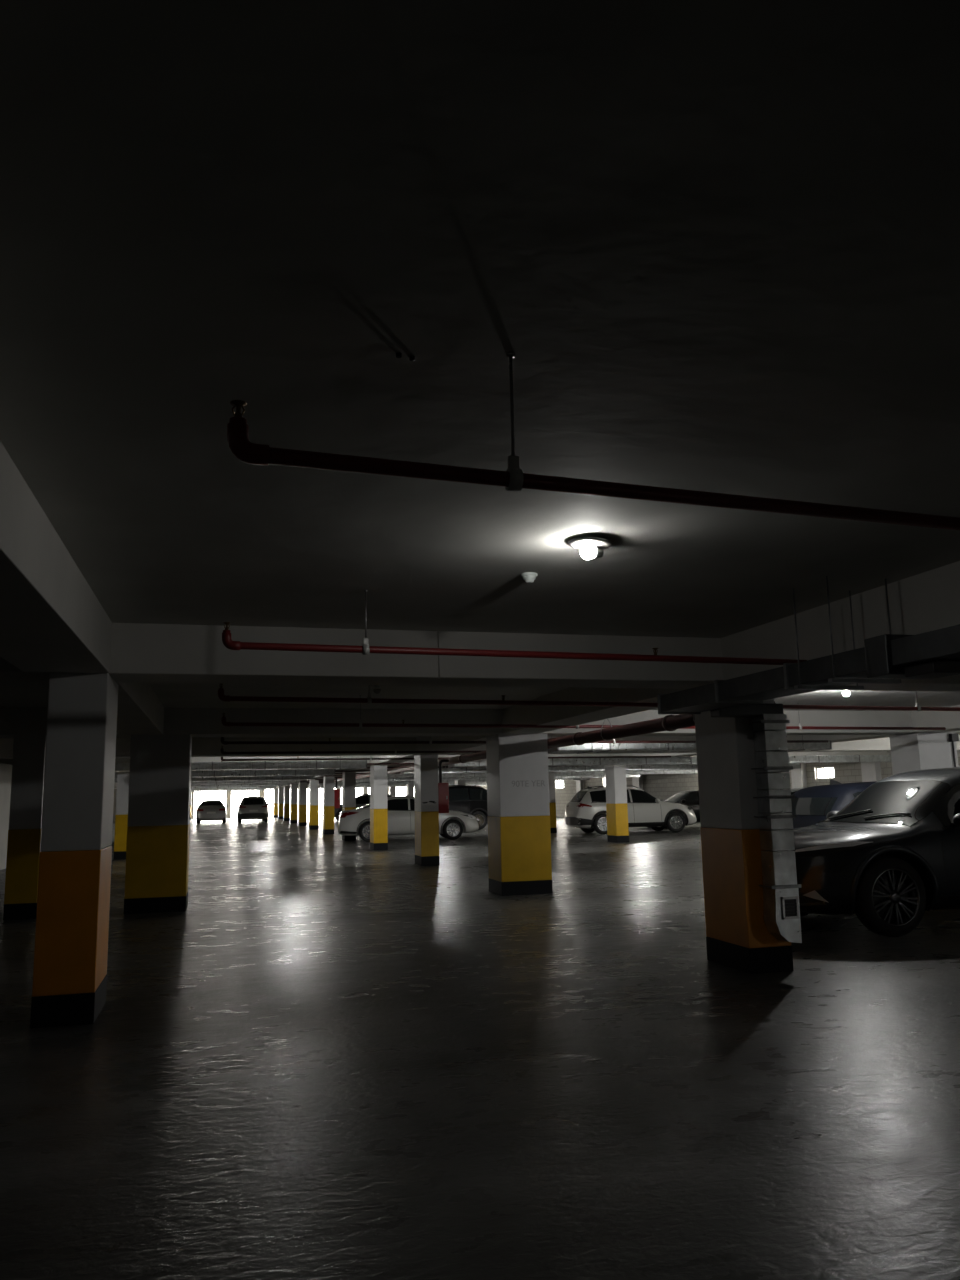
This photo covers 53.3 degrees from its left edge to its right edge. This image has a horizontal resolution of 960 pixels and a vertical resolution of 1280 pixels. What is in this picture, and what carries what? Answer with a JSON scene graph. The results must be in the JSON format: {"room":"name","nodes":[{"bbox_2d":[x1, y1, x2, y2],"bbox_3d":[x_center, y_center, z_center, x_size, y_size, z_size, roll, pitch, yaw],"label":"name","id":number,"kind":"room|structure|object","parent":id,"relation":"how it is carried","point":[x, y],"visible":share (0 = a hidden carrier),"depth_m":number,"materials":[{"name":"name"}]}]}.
{"room":"parking garage","nodes":[
{"label":"parking garage","id":0,"kind":"room"},
{"bbox_2d":[0,763,11,869],"bbox_3d":[-10.043,3.555,19.091,0.200,2.288,14.300,1,-10,-15],"label":"wall","id":1,"kind":"structure","parent":0,"point":[5,769],"depth_m":21.10,"materials":[{"name":"white paint"}]},
{"bbox_2d":[113,787,388,820],"bbox_3d":[-16.716,12.982,77.414,32.200,2.618,0.300,1,-10,-15],"label":"wall","id":2,"kind":"structure","parent":0,"point":[261,791],"depth_m":76.25,"materials":[{"name":"white paint"}]},
{"bbox_2d":[193,791,226,818],"bbox_3d":[-21.464,13.038,76.098,2.550,2.230,0.060,1,-10,-15],"label":"window","id":3,"kind":"structure","parent":2,"relation":"in","point":[226,791],"depth_m":75.78,"materials":[{"name":"white glass"}]},
{"bbox_2d":[0,0,959,737],"bbox_3d":[-5.496,4.580,36.103,32.800,0.300,87.700,1,-10,-15],"label":"ceiling","id":4,"kind":"structure","parent":0,"point":[714,245],"depth_m":2.39,"materials":[{"name":"concrete"}]},
{"bbox_2d":[0,441,111,672],"bbox_3d":[-0.992,-1.067,-0.146,0.540,0.359,13.900,1,-10,-15],"label":"ceiling beam","id":5,"kind":"structure","parent":4,"relation":"attached to","point":[52,620],"depth_m":4.50,"materials":[{"name":"concrete"}]},
{"bbox_2d":[40,682,163,734],"bbox_3d":[-3.672,0.592,9.752,0.540,0.359,5.812,1,-10,-15],"label":"ceiling beam","id":6,"kind":"structure","parent":4,"relation":"attached to","point":[140,710],"depth_m":9.97,"materials":[{"name":"concrete"}]},
{"bbox_2d":[114,776,314,782],"bbox_3d":[-9.235,4.662,33.424,6.828,0.580,0.670,1,-10,-15],"label":"ceiling beam","id":7,"kind":"structure","parent":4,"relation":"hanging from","point":[251,778],"depth_m":33.46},
{"bbox_2d":[115,769,334,777],"bbox_3d":[-7.609,3.656,27.421,6.828,0.580,0.670,1,-10,-15],"label":"ceiling beam","id":8,"kind":"structure","parent":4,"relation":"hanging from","point":[317,772],"depth_m":27.49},
{"bbox_2d":[191,789,265,791],"bbox_3d":[-19.064,10.746,69.728,6.828,0.580,0.670,1,-10,-15],"label":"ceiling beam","id":9,"kind":"structure","parent":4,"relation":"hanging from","point":[262,789],"depth_m":69.60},
{"bbox_2d":[191,788,270,790],"bbox_3d":[-17.413,9.724,63.629,6.828,0.580,0.670,1,-10,-15],"label":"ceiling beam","id":10,"kind":"structure","parent":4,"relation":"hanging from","point":[259,788],"depth_m":63.54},
{"bbox_2d":[191,787,275,789],"bbox_3d":[-15.787,8.718,57.626,6.828,0.580,0.670,1,-10,-15],"label":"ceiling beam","id":11,"kind":"structure","parent":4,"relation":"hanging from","point":[240,787],"depth_m":57.62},
{"bbox_2d":[191,785,281,787],"bbox_3d":[-14.136,7.697,51.528,6.828,0.580,0.670,1,-10,-15],"label":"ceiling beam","id":12,"kind":"structure","parent":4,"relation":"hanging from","point":[270,786],"depth_m":51.45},
{"bbox_2d":[191,783,289,786],"bbox_3d":[-12.511,6.691,45.525,6.828,0.580,0.670,1,-10,-15],"label":"ceiling beam","id":13,"kind":"structure","parent":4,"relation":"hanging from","point":[256,784],"depth_m":45.51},
{"bbox_2d":[115,756,366,771],"bbox_3d":[-5.958,2.635,21.322,6.828,0.580,0.670,1,-10,-15],"label":"ceiling beam","id":14,"kind":"structure","parent":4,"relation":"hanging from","point":[273,765],"depth_m":21.38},
{"bbox_2d":[191,780,300,784],"bbox_3d":[-10.886,5.684,39.522,6.828,0.580,0.670,1,-10,-15],"label":"ceiling beam","id":15,"kind":"structure","parent":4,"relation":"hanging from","point":[260,781],"depth_m":39.55,"materials":[{"name":"concrete"}]},
{"bbox_2d":[221,770,369,771],"bbox_3d":[-2.866,4.042,30.899,10.636,0.411,0.064,2,-10,-17],"label":"pipe","id":16,"kind":"object","parent":4,"relation":"hanging from","point":[221,770],"visible":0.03,"depth_m":30.50,"materials":[{"name":"metal"}]},
{"bbox_2d":[221,761,413,764],"bbox_3d":[-1.229,3.029,24.855,10.636,0.411,0.064,2,-10,-17],"label":"pipe","id":17,"kind":"object","parent":4,"relation":"hanging from","point":[221,761],"visible":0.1,"depth_m":24.45,"materials":[{"name":"metal"}]},
{"bbox_2d":[368,685,385,693],"bbox_3d":[-1.109,0.520,10.317,0.212,0.120,0.212,1,-10,-15],"label":"ceiling lamp","id":18,"kind":"object","parent":4,"relation":"attached to","point":[377,691],"visible":0.75,"depth_m":10.29,"materials":[{"name":"silver metal"}]},
{"bbox_2d":[371,755,413,762],"bbox_3d":[-1.946,2.736,23.174,0.540,0.359,5.812,1,-10,-15],"label":"ceiling beam","id":19,"kind":"structure","parent":4,"relation":"attached to","point":[372,756],"depth_m":23.67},
{"bbox_2d":[307,784,486,788],"bbox_3d":[-5.689,9.942,66.426,13.328,0.570,0.620,1,-10,-15],"label":"ventilation duct","id":20,"kind":"object","parent":4,"relation":"hanging from","point":[484,784],"visible":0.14,"depth_m":65.74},
{"bbox_2d":[308,783,486,787],"bbox_3d":[-4.064,8.936,60.423,13.328,0.570,0.620,1,-10,-15],"label":"ventilation duct","id":21,"kind":"object","parent":4,"relation":"hanging from","point":[469,783],"visible":0.2,"depth_m":59.83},
{"bbox_2d":[319,782,486,785],"bbox_3d":[-2.439,7.930,54.420,13.328,0.570,0.620,1,-10,-15],"label":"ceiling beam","id":22,"kind":"structure","parent":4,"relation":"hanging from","point":[320,784],"depth_m":53.59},
{"bbox_2d":[0,751,886,765],"bbox_3d":[-2.817,3.241,26.183,32.200,0.360,0.540,1,-10,-15],"label":"ceiling beam","id":23,"kind":"structure","parent":4,"relation":"attached to","point":[194,759],"depth_m":25.73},
{"bbox_2d":[221,755,670,760],"bbox_3d":[-0.411,2.522,21.832,10.636,0.411,0.064,2,-10,-17],"label":"pipe","id":24,"kind":"object","parent":4,"relation":"hanging from","point":[370,758],"visible":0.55,"depth_m":21.20,"materials":[{"name":"metal"}]},
{"bbox_2d":[202,764,689,770],"bbox_3d":[-4.454,4.254,32.227,32.200,0.360,0.540,1,-10,-15],"label":"ceiling beam","id":25,"kind":"structure","parent":4,"relation":"attached to","point":[688,764],"depth_m":31.89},
{"bbox_2d":[221,736,679,753],"bbox_3d":[0.407,2.016,18.810,10.636,0.411,0.064,2,-10,-17],"label":"pipe","id":26,"kind":"object","parent":4,"relation":"hanging from","point":[222,749],"visible":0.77,"depth_m":17.84,"materials":[{"name":"metal"}]},
{"bbox_2d":[416,736,486,753],"bbox_3d":[-0.309,1.723,17.130,0.540,0.359,5.812,1,-10,-15],"label":"ceiling beam","id":27,"kind":"structure","parent":4,"relation":"attached to","point":[419,747],"depth_m":17.63,"materials":[{"name":"concrete"}]},
{"bbox_2d":[334,778,589,783],"bbox_3d":[-0.787,6.908,48.322,13.328,0.570,0.620,1,-10,-15],"label":"ventilation duct","id":28,"kind":"object","parent":4,"relation":"hanging from","point":[557,779],"visible":0.22,"depth_m":47.86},
{"bbox_2d":[366,765,561,768],"bbox_3d":[-2.047,3.535,27.877,10.636,0.411,0.064,2,-10,-17],"label":"pipe","id":29,"kind":"object","parent":4,"relation":"hanging from","point":[445,766],"visible":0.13,"depth_m":28.19,"materials":[{"name":"metal"}]},
{"bbox_2d":[0,623,959,690],"bbox_3d":[2.092,0.203,8.049,32.200,0.360,0.540,1,-10,-15],"label":"ceiling beam","id":30,"kind":"structure","parent":4,"relation":"attached to","point":[140,653],"depth_m":7.09,"materials":[{"name":"concrete"}]},
{"bbox_2d":[438,632,439,678],"bbox_3d":[-0.307,0.113,7.125,0.015,0.355,0.010,1,-10,-15],"label":"cable","id":31,"kind":"object","parent":30,"relation":"attached to","point":[438,632],"visible":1,"depth_m":7.11,"materials":[{"name":"white paint"}]},
{"bbox_2d":[0,707,959,737],"bbox_3d":[0.456,1.216,14.093,32.200,0.360,0.540,1,-10,-15],"label":"ceiling beam","id":32,"kind":"structure","parent":4,"relation":"attached to","point":[195,722],"depth_m":13.35,"materials":[{"name":"concrete"}]},
{"bbox_2d":[0,735,959,758],"bbox_3d":[-1.181,2.228,20.138,32.200,0.360,0.540,1,-10,-15],"label":"ceiling beam","id":33,"kind":"structure","parent":4,"relation":"attached to","point":[201,747],"depth_m":19.41,"materials":[{"name":"concrete"}]},
{"bbox_2d":[356,774,640,781],"bbox_3d":[0.838,5.902,42.319,13.328,0.570,0.620,1,-10,-15],"label":"ventilation duct","id":34,"kind":"object","parent":4,"relation":"hanging from","point":[572,776],"visible":0.28,"depth_m":41.72,"materials":[{"name":"metal"}]},
{"bbox_2d":[222,590,806,664],"bbox_3d":[3.585,0.042,7.093,10.638,0.391,0.067,2,-10,-19],"label":"pipe","id":35,"kind":"object","parent":4,"relation":"hanging from","point":[365,649],"visible":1,"depth_m":5.84,"materials":[{"name":"metal"}]},
{"bbox_2d":[221,736,827,744],"bbox_3d":[1.226,1.509,15.788,10.636,0.411,0.064,2,-10,-17],"label":"pipe","id":36,"kind":"object","parent":4,"relation":"hanging from","point":[430,741],"visible":0.6,"depth_m":15.00,"materials":[{"name":"metal"}]},
{"bbox_2d":[521,572,537,582],"bbox_3d":[0.276,-0.346,5.359,0.094,0.052,0.094,1,-10,-15],"label":"smoke detector","id":37,"kind":"object","parent":4,"relation":"attached to","point":[529,577],"visible":1,"depth_m":5.33,"materials":[{"name":"white plastic"}]},
{"bbox_2d":[369,770,697,778],"bbox_3d":[2.489,4.880,36.220,13.328,0.570,0.620,1,-10,-15],"label":"ventilation duct","id":38,"kind":"object","parent":4,"relation":"hanging from","point":[658,772],"visible":0.37,"depth_m":36.29,"materials":[{"name":"metal"}]},
{"bbox_2d":[334,701,774,782],"bbox_3d":[-2.096,3.306,25.955,0.182,0.568,36.400,1,-10,-15],"label":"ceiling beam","id":39,"kind":"structure","parent":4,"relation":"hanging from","point":[669,722],"depth_m":12.17,"materials":[{"name":"red paint"}]},
{"bbox_2d":[221,695,945,729],"bbox_3d":[2.048,0.993,12.771,10.654,0.391,0.068,2,-10,-20],"label":"pipe","id":40,"kind":"object","parent":4,"relation":"hanging from","point":[360,724],"visible":0.84,"depth_m":11.99,"materials":[{"name":"metal"}]},
{"bbox_2d":[218,684,959,710],"bbox_3d":[2.814,0.515,9.884,10.680,0.401,0.068,2,-10,-19],"label":"pipe","id":41,"kind":"object","parent":4,"relation":"hanging from","point":[226,698],"visible":0.74,"depth_m":8.91,"materials":[{"name":"metal"}]},
{"bbox_2d":[568,537,611,559],"bbox_3d":[0.537,-0.442,4.659,0.212,0.102,0.212,1,-10,-15],"label":"ceiling lamp","id":42,"kind":"object","parent":4,"relation":"attached to","point":[589,547],"visible":1,"depth_m":4.63,"materials":[{"name":"glass"}]},
{"bbox_2d":[591,546,603,558],"bbox_3d":[0.569,-0.427,4.675,0.057,0.068,0.068,3,-10,-26],"label":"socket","id":43,"kind":"object","parent":42,"relation":"attached to","point":[596,551],"depth_m":4.65,"materials":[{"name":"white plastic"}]},
{"bbox_2d":[227,352,959,529],"bbox_3d":[1.310,-0.559,3.082,4.120,0.401,0.067,2,-10,-20],"label":"pipe","id":44,"kind":"object","parent":4,"relation":"hanging from","point":[513,478],"visible":1,"depth_m":2.63,"materials":[{"name":"metal"}]},
{"bbox_2d":[502,687,685,733],"bbox_3d":[1.327,0.710,11.085,0.540,0.359,5.812,1,-10,-15],"label":"ceiling beam","id":45,"kind":"structure","parent":4,"relation":"attached to","point":[515,714],"depth_m":11.09,"materials":[{"name":"concrete"}]},
{"bbox_2d":[400,763,800,773],"bbox_3d":[4.114,3.874,30.217,13.328,0.570,0.620,1,-10,-15],"label":"ventilation duct","id":46,"kind":"object","parent":4,"relation":"hanging from","point":[795,765],"visible":0.41,"depth_m":29.79,"materials":[{"name":"metal"}]},
{"bbox_2d":[610,753,696,756],"bbox_3d":[4.763,2.894,24.964,0.540,0.359,5.812,1,-10,-15],"label":"ceiling beam","id":47,"kind":"structure","parent":4,"relation":"attached to","point":[611,754],"depth_m":24.75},
{"bbox_2d":[448,755,891,767],"bbox_3d":[5.746,2.869,24.190,13.328,0.580,0.670,1,-10,-15],"label":"ventilation duct","id":48,"kind":"object","parent":4,"relation":"hanging from","point":[815,758],"visible":0.54,"depth_m":23.55,"materials":[{"name":"metal"}]},
{"bbox_2d":[548,735,831,753],"bbox_3d":[3.804,1.750,17.213,5.328,0.530,0.720,1,-10,-15],"label":"ventilation duct","id":49,"kind":"object","parent":4,"relation":"hanging from","point":[586,747],"visible":0.51,"depth_m":16.68,"materials":[{"name":"metal"}]},
{"bbox_2d":[657,576,959,713],"bbox_3d":[2.778,-0.396,3.474,0.460,0.655,9.088,1,-10,-15],"label":"ventilation duct","id":50,"kind":"object","parent":4,"relation":"hanging from","point":[933,654],"visible":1,"depth_m":5.53,"materials":[{"name":"grey metal"}]},
{"bbox_2d":[787,735,888,742],"bbox_3d":[6.399,1.881,18.920,0.540,0.359,5.812,1,-10,-15],"label":"ceiling beam","id":51,"kind":"structure","parent":4,"relation":"attached to","point":[833,738],"depth_m":17.64,"materials":[{"name":"concrete"}]},
{"bbox_2d":[720,561,959,679],"bbox_3d":[4.007,-0.949,1.187,0.540,0.359,13.900,1,-10,-15],"label":"ceiling beam","id":52,"kind":"structure","parent":4,"relation":"attached to","point":[927,601],"depth_m":6.11,"materials":[{"name":"concrete"}]},
{"bbox_2d":[843,690,849,695],"bbox_3d":[4.455,0.626,11.649,0.212,0.120,0.212,1,-10,-15],"label":"ceiling lamp","id":53,"kind":"object","parent":4,"relation":"attached to","point":[845,692],"visible":0.51,"depth_m":11.62,"materials":[{"name":"white glass"}]},
{"bbox_2d":[911,705,959,731],"bbox_3d":[8.036,0.868,12.875,0.540,0.359,5.812,1,-10,-15],"label":"ceiling beam","id":54,"kind":"structure","parent":4,"relation":"attached to","point":[950,720],"depth_m":15.06,"materials":[{"name":"concrete"}]},
{"bbox_2d":[0,813,959,1279],"bbox_3d":[-7.194,8.496,42.123,32.800,0.200,101.300,1,-10,-15],"label":"floor","id":55,"kind":"structure","parent":0,"point":[341,1060],"depth_m":4.72,"materials":[{"name":"concrete"}]},
{"bbox_2d":[3,735,45,919],"bbox_3d":[-5.777,2.375,12.287,0.378,2.272,0.693,1,-10,-15],"label":"concrete column","id":56,"kind":"structure","parent":55,"relation":"on","point":[28,765],"depth_m":11.96,"materials":[{"name":"yellow paint"}]},
{"bbox_2d":[30,672,117,1027],"bbox_3d":[-2.774,1.394,6.608,0.378,2.272,0.693,1,-10,-15],"label":"concrete column","id":57,"kind":"structure","parent":55,"relation":"on","point":[69,988],"depth_m":6.30,"materials":[{"name":"orange paint"}]},
{"bbox_2d":[112,821,114,842],"bbox_3d":[-13.066,5.599,28.704,4.593,1.449,2.244,1,-10,-15],"label":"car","id":58,"kind":"object","parent":55,"relation":"on","point":[113,828],"visible":0.02,"depth_m":28.43,"materials":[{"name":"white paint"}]},
{"bbox_2d":[114,771,129,858],"bbox_3d":[-9.051,4.401,24.377,0.378,2.272,0.693,1,-10,-15],"label":"concrete column","id":59,"kind":"structure","parent":55,"relation":"on","point":[122,793],"depth_m":24.03,"materials":[{"name":"yellow paint"}]},
{"bbox_2d":[124,735,191,913],"bbox_3d":[-4.256,2.414,12.714,0.753,2.272,0.693,1,-10,-15],"label":"concrete column","id":60,"kind":"structure","parent":55,"relation":"on","point":[158,829],"depth_m":12.39,"materials":[{"name":"yellow paint"}]},
{"bbox_2d":[190,792,191,819],"bbox_3d":[-22.143,12.505,72.733,0.378,2.272,0.693,1,-10,-15],"label":"concrete column","id":61,"kind":"structure","parent":55,"relation":"on","point":[190,792],"depth_m":72.47,"materials":[{"name":"yellow paint"}]},
{"bbox_2d":[194,800,228,823],"bbox_3d":[-16.917,10.794,60.256,2.244,1.449,4.593,1,-10,-15],"label":"car","id":62,"kind":"object","parent":55,"relation":"on","point":[208,810],"visible":1,"depth_m":58.24,"materials":[{"name":"silver metal"}]},
{"bbox_2d":[235,796,269,822],"bbox_3d":[-14.371,10.675,60.437,2.280,1.644,4.468,1,-10,-15],"label":"car","id":63,"kind":"object","parent":55,"relation":"on","point":[254,807],"visible":1,"depth_m":58.49,"materials":[{"name":"silver metal"}]},
{"bbox_2d":[273,788,277,817],"bbox_3d":[-15.850,12.653,74.412,0.378,2.272,0.693,1,-10,-15],"label":"concrete column","id":64,"kind":"structure","parent":55,"relation":"on","point":[275,804],"depth_m":74.10,"materials":[{"name":"yellow paint"}]},
{"bbox_2d":[278,787,283,818],"bbox_3d":[-14.213,11.640,68.368,0.378,2.272,0.693,1,-10,-15],"label":"concrete column","id":65,"kind":"structure","parent":55,"relation":"on","point":[280,789],"depth_m":68.06,"materials":[{"name":"yellow paint"}]},
{"bbox_2d":[283,785,289,820],"bbox_3d":[-12.577,10.627,62.323,0.378,2.272,0.693,1,-10,-15],"label":"concrete column","id":66,"kind":"structure","parent":55,"relation":"on","point":[286,816],"depth_m":62.00,"materials":[{"name":"yellow paint"}]},
{"bbox_2d":[290,784,297,822],"bbox_3d":[-10.940,9.614,56.279,0.378,2.272,0.693,1,-10,-15],"label":"concrete column","id":67,"kind":"structure","parent":55,"relation":"on","point":[294,787],"depth_m":55.97,"materials":[{"name":"yellow paint"}]},
{"bbox_2d":[298,782,306,825],"bbox_3d":[-9.304,8.601,50.234,0.378,2.272,0.693,1,-10,-15],"label":"concrete column","id":68,"kind":"structure","parent":55,"relation":"on","point":[302,820],"depth_m":49.92,"materials":[{"name":"yellow paint"}]},
{"bbox_2d":[309,780,318,829],"bbox_3d":[-7.667,7.588,44.190,0.378,2.272,0.693,1,-10,-15],"label":"concrete column","id":69,"kind":"structure","parent":55,"relation":"on","point":[313,784],"depth_m":43.88,"materials":[{"name":"yellow paint"}]},
{"bbox_2d":[323,776,333,833],"bbox_3d":[-6.031,6.575,38.145,0.378,2.272,0.693,1,-10,-15],"label":"concrete column","id":70,"kind":"structure","parent":55,"relation":"on","point":[328,782],"depth_m":37.84,"materials":[{"name":"yellow paint"}]},
{"bbox_2d":[334,778,339,807],"bbox_3d":[-5.747,6.123,38.290,0.220,1.200,0.530,1,-10,-15],"label":"cabinet","id":71,"kind":"object","parent":70,"relation":"attached to","point":[336,791],"visible":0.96,"depth_m":38.03,"materials":[{"name":"red metal"}]},
{"bbox_2d":[342,772,355,840],"bbox_3d":[-4.394,5.562,32.100,0.378,2.272,0.693,1,-10,-15],"label":"concrete column","id":72,"kind":"structure","parent":55,"relation":"on","point":[348,778],"depth_m":31.86,"materials":[{"name":"yellow paint"}]},
{"bbox_2d":[334,793,391,819],"bbox_3d":[-7.287,10.425,59.760,4.468,1.644,2.280,1,-10,-15],"label":"car","id":73,"kind":"object","parent":55,"relation":"on","point":[362,800],"visible":0.14,"depth_m":58.99,"materials":[{"name":"grey paint"}]},
{"bbox_2d":[362,788,367,794],"bbox_3d":[-9.142,12.811,76.202,0.378,2.272,0.693,1,-10,-15],"label":"concrete column","id":74,"kind":"structure","parent":55,"relation":"on","point":[364,790],"depth_m":76.00,"materials":[{"name":"yellow paint"}]},
{"bbox_2d":[370,765,387,850],"bbox_3d":[-2.757,4.549,26.056,0.378,2.272,0.693,1,-10,-15],"label":"concrete column","id":75,"kind":"structure","parent":55,"relation":"on","point":[378,809],"depth_m":25.76,"materials":[{"name":"yellow paint"}]},
{"bbox_2d":[389,786,395,795],"bbox_3d":[-5.868,10.785,64.113,0.378,2.272,0.693,1,-10,-15],"label":"concrete column","id":76,"kind":"structure","parent":55,"relation":"on","point":[392,789],"depth_m":63.89,"materials":[{"name":"yellow paint"}]},
{"bbox_2d":[338,796,478,841],"bbox_3d":[-2.364,5.833,31.446,4.566,1.449,2.186,0,-9,-9],"label":"car","id":77,"kind":"object","parent":55,"relation":"on","point":[401,809],"visible":0.62,"depth_m":30.60,"materials":[{"name":"white paint"}]},
{"bbox_2d":[406,784,413,795],"bbox_3d":[-4.232,9.772,58.069,0.378,2.272,0.693,1,-10,-15],"label":"concrete column","id":78,"kind":"structure","parent":55,"relation":"on","point":[410,787],"depth_m":57.86,"materials":[{"name":"yellow paint"}]},
{"bbox_2d":[414,754,438,865],"bbox_3d":[-1.121,3.536,20.011,0.378,2.272,0.693,1,-10,-15],"label":"concrete column","id":79,"kind":"structure","parent":55,"relation":"on","point":[425,765],"depth_m":19.73,"materials":[{"name":"white paint"}]},
{"bbox_2d":[438,759,448,812],"bbox_3d":[-0.813,3.079,20.163,0.270,1.110,0.530,1,-10,-15],"label":"cabinet","id":80,"kind":"object","parent":79,"relation":"attached to","point":[443,788],"visible":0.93,"depth_m":19.90,"materials":[{"name":"red metal"}]},
{"bbox_2d":[454,780,464,784],"bbox_3d":[-0.959,7.746,45.979,0.378,2.272,0.693,1,-10,-15],"label":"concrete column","id":81,"kind":"structure","parent":55,"relation":"on","point":[456,782],"depth_m":45.81,"materials":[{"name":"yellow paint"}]},
{"bbox_2d":[449,785,487,829],"bbox_3d":[-1.710,6.970,39.733,4.995,1.833,2.388,1,-10,-15],"label":"car","id":82,"kind":"object","parent":55,"relation":"on","point":[471,799],"visible":0.33,"depth_m":39.21,"materials":[{"name":"black paint"}]},
{"bbox_2d":[486,734,552,895],"bbox_3d":[0.559,2.531,14.018,0.753,2.272,0.694,1,-10,-15],"label":"concrete column","id":83,"kind":"structure","parent":55,"relation":"on","point":[519,834],"depth_m":13.71,"materials":[{"name":"white paint"}]},
{"bbox_2d":[548,772,556,832],"bbox_3d":[2.478,5.898,35.007,0.378,2.272,0.693,1,-10,-15],"label":"concrete column","id":84,"kind":"structure","parent":55,"relation":"on","point":[552,801],"depth_m":34.69,"materials":[{"name":"yellow paint"}]},
{"bbox_2d":[605,765,628,842],"bbox_3d":[3.938,4.665,27.587,0.378,2.272,0.693,1,-10,-15],"label":"concrete column","id":85,"kind":"structure","parent":55,"relation":"on","point":[615,775],"depth_m":27.33,"materials":[{"name":"yellow paint"}]},
{"bbox_2d":[565,785,696,833],"bbox_3d":[5.293,5.960,33.768,4.468,1.644,2.280,1,-9,-12],"label":"car","id":86,"kind":"object","parent":55,"relation":"on","point":[586,809],"visible":0.85,"depth_m":32.98,"materials":[{"name":"white paint"}]},
{"bbox_2d":[648,790,699,828],"bbox_3d":[8.233,6.593,37.419,4.593,1.449,2.244,1,-10,-15],"label":"car","id":87,"kind":"object","parent":55,"relation":"on","point":[690,798],"visible":0.22,"depth_m":36.73,"materials":[{"name":"black paint"}]},
{"bbox_2d":[694,699,793,973],"bbox_3d":[2.152,1.510,7.922,0.378,2.272,0.693,1,-10,-15],"label":"concrete column","id":88,"kind":"structure","parent":55,"relation":"on","point":[738,937],"depth_m":7.68,"materials":[{"name":"white paint"}]},
{"bbox_2d":[710,703,801,942],"bbox_3d":[2.158,1.420,7.483,0.600,1.840,0.209,1,-10,-15],"label":"duct","id":89,"kind":"object","parent":88,"relation":"attached to","point":[781,905],"visible":1,"depth_m":7.46,"materials":[{"name":"silver metal"}]},
{"bbox_2d":[784,899,796,916],"bbox_3d":[2.379,2.053,7.336,0.120,0.145,0.010,1,-10,-15],"label":"grille","id":90,"kind":"object","parent":89,"relation":"attached to","point":[790,905],"depth_m":7.34,"materials":[{"name":"black plastic"}]},
{"bbox_2d":[780,788,802,794],"bbox_3d":[9.894,5.471,30.711,4.593,1.449,2.244,1,-10,-15],"label":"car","id":91,"kind":"object","parent":55,"relation":"on","point":[793,790],"visible":0.02,"depth_m":30.34,"materials":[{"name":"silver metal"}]},
{"bbox_2d":[782,779,876,827],"bbox_3d":[6.195,2.652,13.097,4.441,1.519,2.141,1,-10,-15],"label":"car","id":92,"kind":"object","parent":55,"relation":"on","point":[811,805],"visible":0.16,"depth_m":12.42,"materials":[{"name":"black paint"}]},
{"bbox_2d":[788,767,959,936],"bbox_3d":[5.050,2.172,10.354,4.622,1.632,2.244,1,-10,-15],"label":"car","id":93,"kind":"object","parent":55,"relation":"on","point":[890,856],"visible":0.75,"depth_m":9.21,"materials":[{"name":"black paint"}]},
{"bbox_2d":[803,890,827,901],"bbox_3d":[3.179,2.429,9.075,0.229,0.112,0.022,-5,-10,23],"label":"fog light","id":94,"kind":"object","parent":93,"relation":"on","point":[808,895],"depth_m":9.07,"materials":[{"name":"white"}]},
{"bbox_2d":[826,811,838,817],"bbox_3d":[4.144,2.076,11.146,0.135,0.175,0.298,1,-10,-15],"label":"mirror","id":95,"kind":"object","parent":93,"relation":"attached to","point":[830,813],"depth_m":11.16,"materials":[{"name":"black mirror"}]},
{"bbox_2d":[950,813,959,828],"bbox_3d":[4.646,1.766,9.291,0.135,0.175,0.298,1,-10,-15],"label":"mirror","id":96,"kind":"object","parent":93,"relation":"attached to","point":[954,819],"depth_m":9.31,"materials":[{"name":"black mirror"}]},
{"bbox_2d":[889,733,958,774],"bbox_3d":[7.412,2.689,15.827,0.753,2.272,0.693,1,-10,-15],"label":"concrete column","id":97,"kind":"structure","parent":55,"relation":"on","point":[910,751],"depth_m":15.67,"materials":[{"name":"yellow paint"}]},
{"bbox_2d":[949,733,958,766],"bbox_3d":[7.787,2.053,15.634,0.135,1.050,0.072,1,-10,-15],"label":"junction box","id":98,"kind":"object","parent":97,"relation":"attached to","point":[953,737],"visible":0.84,"depth_m":15.68,"materials":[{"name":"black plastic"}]},
{"bbox_2d":[476,751,959,816],"bbox_3d":[10.179,6.404,40.146,0.250,2.618,87.300,1,-10,-15],"label":"wall","id":99,"kind":"structure","parent":0,"point":[661,786],"depth_m":43.76,"materials":[{"name":"paint"}]},
{"bbox_2d":[576,780,583,792],"bbox_3d":[5.809,8.970,55.429,0.202,2.618,0.700,1,-10,-15],"label":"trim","id":100,"kind":"structure","parent":99,"relation":"attached to","point":[579,784],"depth_m":55.29,"materials":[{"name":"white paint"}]},
{"bbox_2d":[632,775,642,789],"bbox_3d":[7.886,7.685,47.759,0.202,2.618,0.800,1,-10,-15],"label":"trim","id":101,"kind":"structure","parent":99,"relation":"attached to","point":[638,781],"depth_m":47.53,"materials":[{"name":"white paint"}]},
{"bbox_2d":[791,763,806,787],"bbox_3d":[11.505,5.445,34.395,0.202,2.618,0.650,1,-10,-15],"label":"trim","id":102,"kind":"structure","parent":99,"relation":"attached to","point":[799,776],"depth_m":34.27,"materials":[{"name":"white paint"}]},
{"bbox_2d":[816,766,833,778],"bbox_3d":[12.049,4.617,33.238,0.060,0.420,1.100,1,-10,-15],"label":"window","id":103,"kind":"structure","parent":99,"relation":"in","point":[817,768],"depth_m":33.52,"materials":[{"name":"silver metal"}]},
{"bbox_2d":[861,762,881,781],"bbox_3d":[12.543,4.802,30.560,0.202,2.618,0.700,1,-10,-15],"label":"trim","id":104,"kind":"structure","parent":99,"relation":"attached to","point":[871,771],"depth_m":30.51,"materials":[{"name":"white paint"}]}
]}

